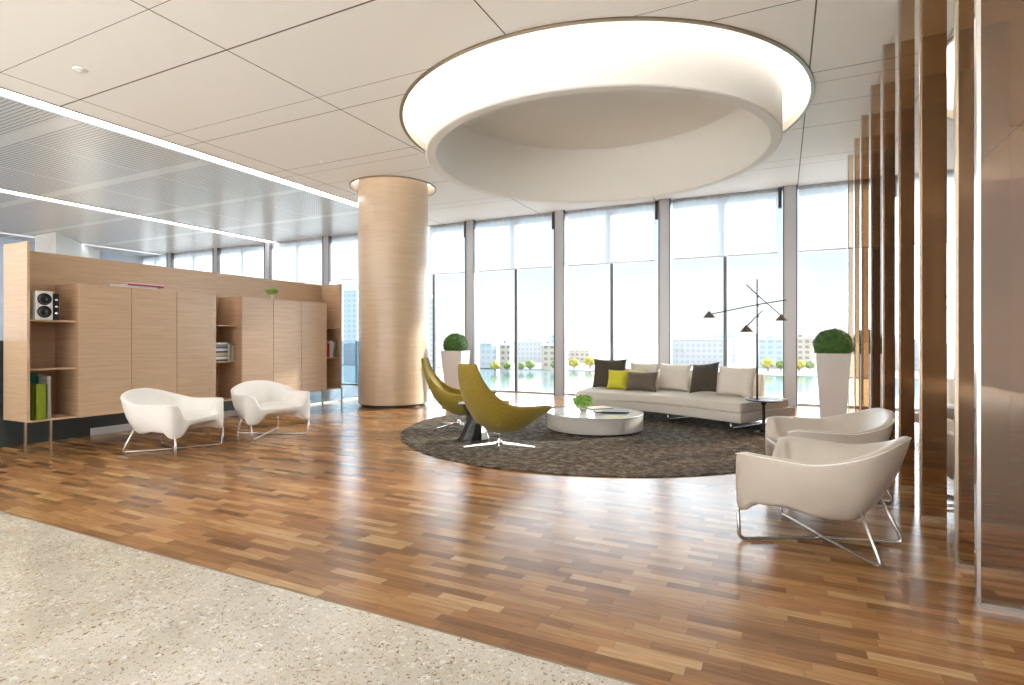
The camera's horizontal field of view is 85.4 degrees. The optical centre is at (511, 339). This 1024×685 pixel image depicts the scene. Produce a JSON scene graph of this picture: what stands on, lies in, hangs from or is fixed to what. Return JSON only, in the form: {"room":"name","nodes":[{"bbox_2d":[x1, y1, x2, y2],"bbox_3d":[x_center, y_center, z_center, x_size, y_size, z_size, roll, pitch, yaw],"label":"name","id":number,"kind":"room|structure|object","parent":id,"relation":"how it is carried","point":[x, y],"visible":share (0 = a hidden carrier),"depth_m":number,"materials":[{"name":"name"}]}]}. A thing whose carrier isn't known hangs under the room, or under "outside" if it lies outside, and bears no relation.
{"room":"lobby","nodes":[
{"label":"lobby","id":0,"kind":"room"},
{"bbox_2d":[35,232,99,258],"bbox_3d":[-14.496,-0.909,17.950,0.900,4.518,3.819,0,0,-20],"label":"wall","id":1,"kind":"structure","parent":0,"point":[56,243],"depth_m":16.78,"materials":[{"name":"white paint"}]},
{"bbox_2d":[0,234,153,256],"bbox_3d":[-17.988,-3.180,12.253,1.330,0.020,20.300,0,0,26],"label":"ceiling","id":2,"kind":"structure","parent":0,"point":[2,236],"depth_m":19.44,"materials":[{"name":"metal"}]},
{"bbox_2d":[0,238,34,339],"bbox_3d":[-15.649,-1.450,17.799,0.020,3.420,2.280,0,0,26],"label":"wall","id":3,"kind":"structure","parent":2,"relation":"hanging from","point":[2,241],"depth_m":17.31,"materials":[{"name":"white paint"}]},
{"bbox_2d":[100,251,142,263],"bbox_3d":[-14.542,-1.450,20.074,0.020,3.420,2.280,0,0,26],"label":"roller blind","id":4,"kind":"object","parent":2,"relation":"hanging from","point":[103,255],"visible":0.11,"depth_m":20.42,"materials":[{"name":"white fabric"}]},
{"bbox_2d":[0,192,265,253],"bbox_3d":[-14.611,-3.180,10.610,5.500,0.020,20.300,0,0,26],"label":"ceiling","id":5,"kind":"structure","parent":0,"point":[18,214],"depth_m":15.78,"materials":[{"name":"metal"}]},
{"bbox_2d":[0,231,34,237],"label":"ceiling light","id":6,"kind":"object","parent":5,"relation":"attached to","point":[14,234],"depth_m":16.66,"materials":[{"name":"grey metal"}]},
{"bbox_2d":[81,243,164,254],"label":"ceiling light","id":7,"kind":"object","parent":5,"relation":"attached to","point":[81,243],"depth_m":19.37,"materials":[{"name":"grey metal"}]},
{"bbox_2d":[0,97,357,241],"bbox_3d":[-9.337,-3.180,8.045,5.550,0.020,20.300,0,0,26],"label":"ceiling","id":8,"kind":"structure","parent":0,"point":[43,153],"depth_m":11.31,"materials":[{"name":"metal"}]},
{"bbox_2d":[0,188,277,242],"bbox_3d":[-11.996,-3.209,9.310,0.341,0.102,20.250,0,0,26],"label":"ceiling light","id":9,"kind":"object","parent":8,"relation":"attached to","point":[1,190],"visible":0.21,"depth_m":13.96,"materials":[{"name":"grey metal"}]},
{"bbox_2d":[441,351,469,388],"bbox_3d":[-1.212,0.790,11.933,0.480,1.120,0.480,0,0,18],"label":"pot","id":10,"kind":"object","parent":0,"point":[450,359],"depth_m":11.74,"materials":[{"name":"white ceramic"}]},
{"bbox_2d":[0,384,1023,684],"bbox_3d":[-6.176,1.475,6.507,27.600,0.250,20.300,0,0,26],"label":"floor","id":11,"kind":"structure","parent":0,"point":[638,580],"depth_m":3.25,"materials":[{"name":"brown wood"}]},
{"bbox_2d":[0,340,234,447],"bbox_3d":[-5.863,0.677,8.134,0.070,1.345,7.500,0,0,26],"label":"wall","id":12,"kind":"structure","parent":11,"relation":"on","point":[11,432],"depth_m":7.41,"materials":[{"name":"grey metal"}]},
{"bbox_2d":[90,410,236,435],"bbox_3d":[-5.065,1.300,9.664,0.025,0.100,4.050,0,0,26],"label":"baseboard","id":13,"kind":"structure","parent":12,"relation":"attached to","point":[123,427],"depth_m":8.12,"materials":[{"name":"white paint"}]},
{"bbox_2d":[166,253,174,267],"bbox_3d":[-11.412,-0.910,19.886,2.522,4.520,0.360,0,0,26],"label":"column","id":14,"kind":"structure","parent":11,"relation":"on","point":[170,257],"depth_m":20.24,"materials":[{"name":"grey metal"}]},
{"bbox_2d":[175,249,211,271],"bbox_3d":[-11.297,-2.490,19.793,2.205,1.360,0.115,0,0,26],"label":"roller blind","id":15,"kind":"object","parent":14,"relation":"attached to","point":[201,260],"visible":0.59,"depth_m":19.78,"materials":[{"name":"white fabric"}]},
{"bbox_2d":[120,388,223,456],"bbox_3d":[-4.199,0.975,6.818,0.936,0.746,0.926,0,0,10],"label":"armchair","id":16,"kind":"object","parent":11,"relation":"on","point":[147,410],"visible":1,"depth_m":6.68,"materials":[{"name":"white leather"}]},
{"bbox_2d":[181,411,210,418],"bbox_3d":[-4.135,0.944,6.807,0.645,0.106,0.626,0,0,10],"label":"seat cushion","id":17,"kind":"object","parent":16,"relation":"on","point":[186,414],"depth_m":6.82,"materials":[{"name":"white fabric"}]},
{"bbox_2d":[3,241,342,453],"bbox_3d":[-4.742,0.100,8.860,0.580,2.500,5.125,0,0,26],"label":"storage cabinet","id":18,"kind":"object","parent":11,"relation":"on","point":[106,342],"visible":0.78,"depth_m":7.73,"materials":[{"name":"brown wood"}]},
{"bbox_2d":[30,373,37,383],"bbox_3d":[-5.897,0.679,6.783,0.201,0.530,0.090,0,0,26],"label":"book","id":19,"kind":"object","parent":18,"relation":"on","point":[33,377],"visible":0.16,"depth_m":6.74,"materials":[{"name":"paper"}]},
{"bbox_2d":[30,383,47,419],"bbox_3d":[-5.674,0.734,6.625,0.201,0.420,0.130,0,0,26],"label":"book","id":20,"kind":"object","parent":18,"relation":"on","point":[38,392],"visible":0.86,"depth_m":6.56,"materials":[{"name":"paper"}]},
{"bbox_2d":[30,291,58,319],"bbox_3d":[-5.633,-0.411,6.668,0.235,0.340,0.235,0,0,26],"label":"speaker","id":21,"kind":"object","parent":18,"relation":"on","point":[44,305],"visible":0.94,"depth_m":6.59},
{"bbox_2d":[38,376,50,417],"bbox_3d":[-5.736,0.694,6.794,0.260,0.500,0.050,0,0,26],"label":"book","id":22,"kind":"object","parent":18,"relation":"on","point":[41,379],"visible":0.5,"depth_m":6.74,"materials":[{"name":"paper"}]},
{"bbox_2d":[100,284,156,289],"bbox_3d":[-5.248,-0.724,7.613,0.223,0.035,0.620,0,0,26],"label":"book","id":23,"kind":"object","parent":18,"relation":"on","point":[119,285],"visible":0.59,"depth_m":7.52,"materials":[{"name":"paper"}]},
{"bbox_2d":[121,283,163,287],"bbox_3d":[-5.174,-0.753,7.743,0.223,0.022,0.500,0,0,24],"label":"book","id":24,"kind":"object","parent":23,"relation":"on","point":[124,283],"visible":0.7,"depth_m":7.64,"materials":[{"name":"paper"}]},
{"bbox_2d":[121,282,163,285],"bbox_3d":[-5.156,-0.773,7.757,0.213,0.016,0.460,0,0,29],"label":"book","id":25,"kind":"object","parent":24,"relation":"on","point":[127,282],"visible":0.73,"depth_m":7.66,"materials":[{"name":"paper"}]},
{"bbox_2d":[265,288,277,298],"bbox_3d":[-4.214,-0.811,9.742,0.226,0.210,0.222,0,0,26],"label":"potted plant","id":26,"kind":"object","parent":18,"relation":"on","point":[272,291],"visible":0.97,"depth_m":9.71,"materials":[{"name":"green plant"}]},
{"bbox_2d":[212,248,221,272],"bbox_3d":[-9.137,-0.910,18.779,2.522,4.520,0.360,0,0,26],"label":"column","id":27,"kind":"structure","parent":11,"relation":"on","point":[216,252],"depth_m":19.13,"materials":[{"name":"grey metal"}]},
{"bbox_2d":[222,244,263,277],"bbox_3d":[-9.022,-2.490,18.687,2.205,1.360,0.115,0,0,26],"label":"roller blind","id":28,"kind":"object","parent":27,"relation":"attached to","point":[248,260],"visible":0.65,"depth_m":18.67,"materials":[{"name":"white fabric"}]},
{"bbox_2d":[264,242,273,279],"bbox_3d":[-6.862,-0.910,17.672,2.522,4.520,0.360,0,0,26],"label":"column","id":29,"kind":"structure","parent":11,"relation":"on","point":[268,247],"depth_m":18.02,"materials":[{"name":"grey metal"}]},
{"bbox_2d":[274,237,321,282],"bbox_3d":[-6.747,-2.490,17.580,2.205,1.360,0.115,0,0,26],"label":"roller blind","id":30,"kind":"object","parent":29,"relation":"attached to","point":[300,261],"visible":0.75,"depth_m":17.57,"materials":[{"name":"white fabric"}]},
{"bbox_2d":[231,380,309,440],"bbox_3d":[-3.491,0.975,7.954,0.936,0.746,0.926,0,0,44],"label":"armchair","id":31,"kind":"object","parent":11,"relation":"on","point":[253,401],"visible":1,"depth_m":7.89,"materials":[{"name":"white leather"}]},
{"bbox_2d":[259,402,296,408],"bbox_3d":[-3.444,0.944,7.909,0.645,0.106,0.626,0,0,44],"label":"seat cushion","id":32,"kind":"object","parent":31,"relation":"on","point":[264,405],"depth_m":7.76,"materials":[{"name":"white leather"}]},
{"bbox_2d":[0,511,638,684],"bbox_3d":[-6.606,1.374,5.623,27.600,0.051,0.009,0,0,26],"label":"trim","id":33,"kind":"structure","parent":11,"relation":"on","point":[0,511],"depth_m":2.75,"materials":[{"name":"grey metal"}]},
{"bbox_2d":[310,373,357,404],"bbox_3d":[-3.321,0.685,13.359,0.040,1.330,4.080,0,0,26],"label":"glass wall","id":34,"kind":"structure","parent":11,"relation":"on","point":[356,397],"depth_m":12.44,"materials":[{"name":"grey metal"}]},
{"bbox_2d":[428,274,436,387],"bbox_3d":[-2.312,-0.910,15.459,2.522,4.520,0.360,0,0,26],"label":"window","id":35,"kind":"structure","parent":34,"relation":"in","point":[435,275],"depth_m":15.45,"materials":[{"name":"white glass"}]},
{"bbox_2d":[428,222,464,274],"bbox_3d":[-2.197,-2.490,15.367,2.205,1.360,0.115,0,0,26],"label":"roller blind","id":36,"kind":"object","parent":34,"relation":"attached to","point":[446,242],"visible":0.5,"depth_m":15.16,"materials":[{"name":"white fabric"}]},
{"bbox_2d":[322,236,356,384],"bbox_3d":[-4.587,-0.910,16.565,2.522,4.520,0.360,0,0,26],"label":"window","id":37,"kind":"structure","parent":11,"relation":"on","point":[327,241],"depth_m":16.92,"materials":[{"name":"grey metal"}]},
{"bbox_2d":[333,234,357,280],"bbox_3d":[-4.472,-2.490,16.473,2.205,1.360,0.115,0,0,26],"label":"roller blind","id":38,"kind":"object","parent":37,"relation":"attached to","point":[345,247],"visible":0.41,"depth_m":16.73,"materials":[{"name":"white fabric"}]},
{"bbox_2d":[349,175,435,408],"bbox_3d":[-2.470,-1.250,11.566,1.770,5.200,1.770,0,0,26],"label":"round column","id":39,"kind":"structure","parent":11,"relation":"on","point":[392,210],"depth_m":10.94,"materials":[{"name":"brown wood"}]},
{"bbox_2d":[441,333,469,388],"bbox_3d":[-1.210,0.599,11.930,0.563,1.501,0.553,0,0,27],"label":"potted topiary","id":40,"kind":"object","parent":11,"relation":"on","point":[455,345],"visible":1,"depth_m":11.74,"materials":[{"name":"ceramic"}]},
{"bbox_2d":[465,220,553,393],"bbox_3d":[-0.037,-0.910,14.352,2.522,4.520,0.360,0,0,26],"label":"window","id":41,"kind":"structure","parent":11,"relation":"on","point":[472,277],"depth_m":14.69,"materials":[{"name":"grey metal"}]},
{"bbox_2d":[477,212,553,271],"bbox_3d":[0.078,-2.490,14.260,2.205,1.360,0.115,0,0,26],"label":"roller blind","id":42,"kind":"object","parent":41,"relation":"attached to","point":[518,242],"visible":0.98,"depth_m":14.25,"materials":[{"name":"white fabric"}]},
{"bbox_2d":[400,406,766,476],"bbox_3d":[1.255,1.341,8.319,5.750,0.015,5.750,0,0,26],"label":"round rug","id":43,"kind":"object","parent":11,"relation":"on","point":[693,446],"visible":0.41,"depth_m":6.82,"materials":[{"name":"carpet"}]},
{"bbox_2d":[421,358,495,429],"bbox_3d":[-0.831,0.804,8.494,1.108,1.058,0.824,0,0,4],"label":"swivel chair","id":44,"kind":"object","parent":43,"relation":"on","point":[448,397],"visible":0.59,"depth_m":8.28,"materials":[{"name":"yellow fabric"}]},
{"bbox_2d":[458,401,489,442],"bbox_3d":[-0.506,1.083,7.396,0.430,0.500,0.420,0,0,26],"label":"side table","id":45,"kind":"object","parent":43,"relation":"on","point":[472,432],"visible":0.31,"depth_m":7.27,"materials":[{"name":"metal"}]},
{"bbox_2d":[458,363,551,454],"bbox_3d":[-0.166,0.804,6.849,1.108,1.058,0.824,0,0,-44],"label":"swivel chair","id":46,"kind":"object","parent":43,"relation":"on","point":[496,415],"visible":1,"depth_m":6.54,"materials":[{"name":"yellow fabric"}]},
{"bbox_2d":[547,406,643,435],"bbox_3d":[1.246,1.206,8.346,1.430,0.255,1.430,0,0,26],"label":"coffee table","id":47,"kind":"object","parent":43,"relation":"on","point":[589,423],"visible":0.93,"depth_m":7.79,"materials":[{"name":"white metal"}]},
{"bbox_2d":[572,394,594,411],"bbox_3d":[1.074,0.948,8.325,0.340,0.258,0.320,0,0,26],"label":"potted plant","id":48,"kind":"object","parent":47,"relation":"on","point":[583,401],"visible":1,"depth_m":8.26,"materials":[{"name":"green plant"}]},
{"bbox_2d":[585,406,612,409],"bbox_3d":[1.363,1.071,8.790,0.402,0.012,0.280,0,0,-26],"label":"magazine","id":49,"kind":"object","parent":47,"relation":"on","point":[590,407],"visible":0.94,"depth_m":8.76,"materials":[{"name":"paper"}]},
{"bbox_2d":[576,368,794,429],"bbox_3d":[2.763,0.943,9.636,3.698,0.785,1.854,0,0,42],"label":"sofa","id":50,"kind":"object","parent":43,"relation":"on","point":[732,409],"visible":0.64,"depth_m":8.94,"materials":[{"name":"beige fabric"}]},
{"bbox_2d":[592,359,626,386],"bbox_3d":[1.869,0.639,10.650,0.663,0.550,0.238,0,0,26],"label":"throw pillow","id":51,"kind":"object","parent":50,"relation":"on","point":[602,367],"visible":0.62,"depth_m":10.61,"materials":[{"name":"brown fabric"}]},
{"bbox_2d":[606,370,628,388],"bbox_3d":[1.963,0.736,10.293,0.404,0.357,0.205,0,0,26],"label":"throw pillow","id":52,"kind":"object","parent":50,"relation":"on","point":[616,379],"visible":0.98,"depth_m":10.23,"materials":[{"name":"yellow fabric"}]},
{"bbox_2d":[625,371,657,391],"bbox_3d":[2.322,0.740,9.948,0.570,0.348,0.211,0,0,32],"label":"throw pillow","id":53,"kind":"object","parent":50,"relation":"on","point":[644,381],"visible":1,"depth_m":9.87,"materials":[{"name":"brown fabric"}]},
{"bbox_2d":[631,362,659,389],"bbox_3d":[2.478,0.666,10.399,0.602,0.495,0.226,0,0,43],"label":"cushion","id":54,"kind":"object","parent":50,"relation":"on","point":[649,367],"visible":0.27,"depth_m":10.30,"materials":[{"name":"beige fabric"}]},
{"bbox_2d":[658,363,691,391],"bbox_3d":[2.931,0.671,10.033,0.273,0.485,0.661,0,0,-38],"label":"cushion","id":55,"kind":"object","parent":50,"relation":"on","point":[673,377],"visible":1,"depth_m":9.91,"materials":[{"name":"beige fabric"}]},
{"bbox_2d":[690,362,718,392],"bbox_3d":[3.250,0.637,9.387,0.262,0.553,0.590,0,0,-34],"label":"throw pillow","id":56,"kind":"object","parent":50,"relation":"on","point":[704,376],"visible":1,"depth_m":9.28,"materials":[{"name":"brown fabric"}]},
{"bbox_2d":[715,366,755,397],"bbox_3d":[3.620,0.671,8.974,0.274,0.485,0.680,0,0,-35],"label":"cushion","id":57,"kind":"object","parent":50,"relation":"on","point":[732,381],"visible":1,"depth_m":8.85,"materials":[{"name":"beige fabric"}]},
{"bbox_2d":[745,398,782,434],"bbox_3d":[3.599,1.092,7.935,0.500,0.482,0.500,0,0,26],"label":"side table","id":58,"kind":"object","parent":43,"relation":"on","point":[763,401],"visible":0.8,"depth_m":7.91,"materials":[{"name":"black metal"}]},
{"bbox_2d":[554,210,613,394],"bbox_3d":[2.238,-0.910,13.245,2.522,4.520,0.360,0,0,26],"label":"window","id":59,"kind":"structure","parent":11,"relation":"on","point":[560,217],"depth_m":13.59,"materials":[{"name":"grey metal"}]},
{"bbox_2d":[567,201,657,265],"bbox_3d":[2.353,-2.490,13.153,2.205,1.360,0.115,0,0,26],"label":"roller blind","id":60,"kind":"object","parent":59,"relation":"attached to","point":[619,233],"visible":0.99,"depth_m":13.15,"materials":[{"name":"white fabric"}]},
{"bbox_2d":[658,198,726,368],"bbox_3d":[4.513,-0.910,12.139,2.522,4.520,0.360,0,0,26],"label":"window","id":61,"kind":"structure","parent":11,"relation":"on","point":[664,205],"depth_m":12.48,"materials":[{"name":"grey metal"}]},
{"bbox_2d":[673,187,781,259],"bbox_3d":[4.628,-2.490,12.046,2.205,1.360,0.115,0,0,26],"label":"roller blind","id":62,"kind":"object","parent":61,"relation":"attached to","point":[740,223],"visible":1,"depth_m":12.02,"materials":[{"name":"white fabric"}]},
{"bbox_2d":[703,279,787,399],"bbox_3d":[3.454,-0.010,7.988,1.242,1.720,0.649,0,0,1],"label":"floor lamp","id":63,"kind":"object","parent":11,"relation":"on","point":[746,328],"visible":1,"depth_m":7.95,"materials":[{"name":"black metal"}]},
{"bbox_2d":[735,436,910,568],"bbox_3d":[2.097,0.975,3.721,0.936,0.746,0.926,0,0,45],"label":"armchair","id":64,"kind":"object","parent":11,"relation":"on","point":[811,477],"visible":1,"depth_m":3.45,"materials":[{"name":"beige leather"}]},
{"bbox_2d":[765,408,895,502],"bbox_3d":[2.818,0.975,4.928,0.936,0.746,0.926,0,0,12],"label":"armchair","id":65,"kind":"object","parent":11,"relation":"on","point":[873,425],"visible":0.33,"depth_m":5.03,"materials":[{"name":"beige leather"}]},
{"bbox_2d":[812,328,852,417],"bbox_3d":[5.316,0.577,9.199,0.606,1.546,0.606,0,0,24],"label":"potted topiary","id":66,"kind":"object","parent":11,"relation":"on","point":[833,348],"visible":0.99,"depth_m":9.01,"materials":[{"name":"ceramic"}]},
{"bbox_2d":[783,184,930,410],"bbox_3d":[6.789,-0.910,11.032,2.522,4.520,0.360,0,0,26],"label":"window","id":67,"kind":"structure","parent":11,"relation":"on","point":[789,192],"depth_m":11.37,"materials":[{"name":"grey metal"}]},
{"bbox_2d":[799,171,931,251],"bbox_3d":[6.903,-2.490,10.940,2.205,1.360,0.115,0,0,26],"label":"roller blind","id":68,"kind":"object","parent":67,"relation":"attached to","point":[823,206],"visible":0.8,"depth_m":11.01,"materials":[{"name":"white fabric"}]},
{"bbox_2d":[847,147,922,422],"bbox_3d":[6.270,-0.910,9.363,1.054,4.520,0.215,0,0,26],"label":"partition slat","id":69,"kind":"object","parent":11,"relation":"on","point":[910,147],"visible":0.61,"depth_m":9.51,"materials":[{"name":"brown metal"}]},
{"bbox_2d":[853,128,937,430],"bbox_3d":[5.899,-0.910,8.576,1.054,4.520,0.215,0,0,26],"label":"partition slat","id":70,"kind":"object","parent":11,"relation":"on","point":[854,142],"visible":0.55,"depth_m":8.73,"materials":[{"name":"brown metal"}]},
{"bbox_2d":[860,103,946,440],"bbox_3d":[5.443,-0.910,7.686,1.054,4.520,0.215,0,0,26],"label":"partition slat","id":71,"kind":"object","parent":11,"relation":"on","point":[861,118],"visible":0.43,"depth_m":7.83,"materials":[{"name":"brown wood"}]},
{"bbox_2d":[869,68,973,455],"bbox_3d":[4.978,-0.910,6.756,1.054,4.520,0.215,0,0,26],"label":"partition slat","id":72,"kind":"object","parent":11,"relation":"on","point":[870,90],"visible":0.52,"depth_m":6.93,"materials":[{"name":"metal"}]},
{"bbox_2d":[880,21,1009,476],"bbox_3d":[4.496,-0.910,5.811,1.054,4.520,0.215,0,0,26],"label":"partition slat","id":73,"kind":"object","parent":11,"relation":"on","point":[882,54],"visible":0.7,"depth_m":5.96,"materials":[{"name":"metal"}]},
{"bbox_2d":[895,0,1023,499],"bbox_3d":[4.044,-0.910,4.919,1.054,4.520,0.215,0,0,26],"label":"partition slat","id":74,"kind":"object","parent":11,"relation":"on","point":[898,2],"visible":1,"depth_m":5.07,"materials":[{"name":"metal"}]},
{"bbox_2d":[915,0,1023,530],"bbox_3d":[3.596,-0.910,4.047,1.054,4.520,0.215,0,0,26],"label":"partition slat","id":75,"kind":"object","parent":11,"relation":"on","point":[918,3],"visible":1,"depth_m":4.20,"materials":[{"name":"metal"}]},
{"bbox_2d":[947,0,1023,577],"bbox_3d":[3.149,-0.910,3.152,1.054,4.520,0.215,0,0,26],"label":"partition slat","id":76,"kind":"object","parent":11,"relation":"on","point":[952,5],"visible":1,"depth_m":3.35,"materials":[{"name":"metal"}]},
{"bbox_2d":[974,0,1023,615],"bbox_3d":[3.081,-0.910,2.474,1.604,4.520,0.075,0,0,26],"label":"partition slat","id":77,"kind":"object","parent":11,"relation":"on","point":[983,604],"visible":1,"depth_m":2.80,"materials":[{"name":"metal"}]},
{"bbox_3d":[-13.409,-0.910,20.857,1.902,4.520,0.360,0,0,26],"label":"window","id":78,"kind":"structure","parent":11,"relation":"on","visible":0},
{"bbox_2d":[144,254,165,266],"bbox_3d":[-13.294,-2.490,20.764,1.585,1.360,0.115,0,0,26],"label":"roller blind","id":79,"kind":"object","parent":78,"relation":"attached to","point":[157,260],"visible":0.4,"depth_m":20.76,"materials":[{"name":"white fabric"}]},
{"bbox_2d":[0,0,1023,225],"bbox_3d":[-0.151,-3.170,3.576,14.200,0.001,20.300,0,0,26],"label":"ceiling","id":80,"kind":"structure","parent":0,"point":[279,88],"depth_m":6.43,"materials":[{"name":"white paint"}]},
{"bbox_2d":[72,67,87,72],"bbox_3d":[-5.062,-3.155,6.510,0.150,0.030,0.150,0,0,26],"label":"ceiling fitting","id":81,"kind":"object","parent":80,"relation":"attached to","point":[78,69],"visible":1,"depth_m":6.48,"materials":[{"name":"white paint"}]},
{"bbox_2d":[0,87,428,225],"bbox_3d":[-6.699,-3.209,6.734,0.341,0.102,20.250,0,0,26],"label":"ceiling light","id":82,"kind":"object","parent":80,"relation":"attached to","point":[5,93],"visible":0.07,"depth_m":8.84,"materials":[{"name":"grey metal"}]},
{"bbox_2d":[399,16,814,202],"bbox_3d":[1.255,-3.197,8.319,5.770,1.065,5.770,0,0,26],"label":"ring light","id":83,"kind":"object","parent":80,"relation":"hanging from","point":[626,108],"visible":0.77,"depth_m":8.25,"materials":[{"name":"white paint"}]},
{"bbox_2d":[566,168,971,213],"bbox_3d":[-1.828,-3.144,15.446,27.200,0.049,0.320,0,0,26],"label":"trim","id":84,"kind":"structure","parent":80,"relation":"attached to","point":[963,172],"depth_m":10.47,"materials":[{"name":"grey metal"}]},
{"bbox_2d":[816,353,850,417],"bbox_3d":[5.322,0.785,9.199,0.500,1.130,0.500,0,0,30],"label":"pot","id":85,"kind":"object","parent":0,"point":[833,369],"depth_m":9.01,"materials":[{"name":"white ceramic"}]},
{"bbox_2d":[972,125,1023,430],"bbox_3d":[8.241,-0.910,7.968,2.550,4.520,0.200,0,0,26],"label":"wall","id":86,"kind":"structure","parent":0,"point":[994,142],"depth_m":8.30,"materials":[{"name":"grey paint"}]},
{"label":"outside","id":87,"kind":"structure","parent":0,"visible":0},
{"bbox_2d":[490,361,499,369],"bbox_3d":[-8.159,12.472,262.244,5.809,5.155,5.502,0,0,26],"label":"tree","id":88,"kind":"object","parent":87,"point":[494,365],"visible":1,"depth_m":260.97,"materials":[{"name":"yellow plant"}]},
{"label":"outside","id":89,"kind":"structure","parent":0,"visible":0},
{"bbox_2d":[525,360,535,368],"bbox_3d":[8.892,12.353,272.268,5.130,5.394,5.294,0,0,26],"label":"tree","id":90,"kind":"object","parent":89,"point":[529,364],"visible":0.96,"depth_m":270.64,"materials":[{"name":"green plant"}]},
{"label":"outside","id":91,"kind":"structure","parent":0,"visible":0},
{"bbox_2d":[342,365,971,410],"bbox_3d":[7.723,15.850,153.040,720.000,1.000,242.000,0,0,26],"label":"water","id":92,"kind":"structure","parent":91,"point":[499,379],"depth_m":187.24,"materials":[{"name":"liquid"}]},
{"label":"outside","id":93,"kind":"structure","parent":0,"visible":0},
{"bbox_2d":[343,287,357,365],"bbox_3d":[-93.933,-8.150,330.014,10.800,46.400,6.800,0,0,26],"label":"building","id":94,"kind":"structure","parent":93,"point":[350,296],"depth_m":327.33,"materials":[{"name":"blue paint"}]},
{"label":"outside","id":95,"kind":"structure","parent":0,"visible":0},
{"bbox_2d":[342,342,971,380],"bbox_3d":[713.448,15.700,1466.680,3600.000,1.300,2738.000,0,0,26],"label":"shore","id":96,"kind":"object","parent":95,"point":[633,352],"visible":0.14,"depth_m":451.47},
{"bbox_2d":[428,295,440,364],"bbox_3d":[-49.607,-6.150,340.012,9.800,42.400,6.200,0,0,26],"label":"building","id":97,"kind":"structure","parent":96,"relation":"on","point":[430,299],"depth_m":337.56,"materials":[{"name":"white paint"}]},
{"bbox_2d":[480,339,497,367],"bbox_3d":[-13.500,7.350,300.009,9.800,15.400,6.200,0,0,26],"label":"building","id":98,"kind":"structure","parent":96,"relation":"on","point":[488,351],"depth_m":297.31,"materials":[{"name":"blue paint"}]},
{"bbox_2d":[499,341,512,367],"bbox_3d":[-3.229,7.850,300.009,6.800,14.400,4.400,0,0,26],"label":"building","id":99,"kind":"structure","parent":96,"relation":"on","point":[505,350],"depth_m":298.40,"materials":[{"name":"white paint"}]},
{"bbox_2d":[513,338,545,361],"bbox_3d":[14.073,6.850,390.011,22.800,16.400,14.000,0,0,26],"label":"building","id":100,"kind":"structure","parent":96,"relation":"on","point":[529,349],"depth_m":383.62,"materials":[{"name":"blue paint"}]},
{"bbox_2d":[540,341,553,368],"bbox_3d":[19.348,7.850,290.008,7.800,14.400,5.000,0,0,26],"label":"building","id":101,"kind":"structure","parent":96,"relation":"on","point":[547,351],"depth_m":288.38,"materials":[{"name":"white paint"}]},
{"bbox_2d":[568,359,579,368],"bbox_3d":[32.003,12.267,285.111,5.921,5.565,5.744,0,0,26],"label":"tree","id":102,"kind":"object","parent":96,"relation":"on","point":[572,362],"visible":1,"depth_m":283.42,"materials":[{"name":"yellow plant"}]},
{"bbox_2d":[568,347,595,361],"bbox_3d":[44.524,9.850,380.009,22.800,10.400,14.000,0,0,26],"label":"building","id":103,"kind":"structure","parent":96,"relation":"on","point":[577,353],"depth_m":373.55,"materials":[{"name":"white paint"}]},
{"bbox_2d":[583,356,594,368],"bbox_3d":[40.720,11.745,289.854,7.067,6.609,6.757,0,0,26],"label":"tree","id":104,"kind":"object","parent":96,"relation":"on","point":[588,360],"visible":0.84,"depth_m":288.10,"materials":[{"name":"yellow plant"}]},
{"bbox_2d":[672,336,731,366],"bbox_3d":[110.019,6.350,330.004,36.800,17.400,22.400,0,0,26],"label":"building","id":105,"kind":"structure","parent":96,"relation":"on","point":[692,350],"depth_m":319.83,"materials":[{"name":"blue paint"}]},
{"bbox_2d":[711,329,736,363],"bbox_3d":[137.535,3.850,360.004,14.800,22.400,9.200,0,0,26],"label":"building","id":106,"kind":"structure","parent":96,"relation":"on","point":[715,334],"depth_m":354.62,"materials":[{"name":"white paint"}]},
{"bbox_2d":[761,357,775,370],"bbox_3d":[123.808,11.690,268.070,6.790,6.721,6.400,0,0,26],"label":"tree","id":107,"kind":"object","parent":96,"relation":"on","point":[767,363],"visible":1,"depth_m":266.12,"materials":[{"name":"yellow plant"}]},
{"bbox_2d":[758,336,782,367],"bbox_3d":[141.100,6.350,300.002,16.800,17.400,10.400,0,0,26],"label":"building","id":108,"kind":"structure","parent":96,"relation":"on","point":[771,347],"depth_m":296.23,"materials":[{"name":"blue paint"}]},
{"bbox_2d":[776,360,782,370],"bbox_3d":[131.885,12.381,271.743,5.186,5.337,5.201,0,0,26],"label":"tree","id":109,"kind":"object","parent":96,"relation":"on","point":[779,364],"visible":0.68,"depth_m":270.77,"materials":[{"name":"green plant"}]},
{"bbox_2d":[797,360,805,370],"bbox_3d":[138.734,12.384,267.917,5.708,5.331,5.690,0,0,26],"label":"tree","id":110,"kind":"object","parent":96,"relation":"on","point":[800,364],"visible":0.66,"depth_m":266.31,"materials":[{"name":"yellow plant"}]},
{"bbox_2d":[797,334,812,361],"bbox_3d":[162.002,5.850,310.001,10.800,18.400,6.800,0,0,26],"label":"building","id":111,"kind":"structure","parent":96,"relation":"on","point":[804,344],"depth_m":306.82,"materials":[{"name":"white paint"}]},
{"bbox_2d":[805,361,814,370],"bbox_3d":[145.906,12.634,271.983,5.317,4.832,5.167,0,0,26],"label":"tree","id":112,"kind":"object","parent":96,"relation":"on","point":[809,364],"visible":0.98,"depth_m":270.71,"materials":[{"name":"green plant"}]},
{"bbox_3d":[1.439,1.071,8.352,0.402,0.012,0.280,0,0,-3],"label":"magazine","id":113,"kind":"object","parent":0,"visible":0},
{"bbox_2d":[602,409,629,412],"bbox_3d":[1.548,1.058,8.255,0.402,0.012,0.280,0,0,12],"label":"magazine","id":114,"kind":"object","parent":113,"relation":"on","point":[603,410],"visible":1,"depth_m":8.17,"materials":[{"name":"paper"}]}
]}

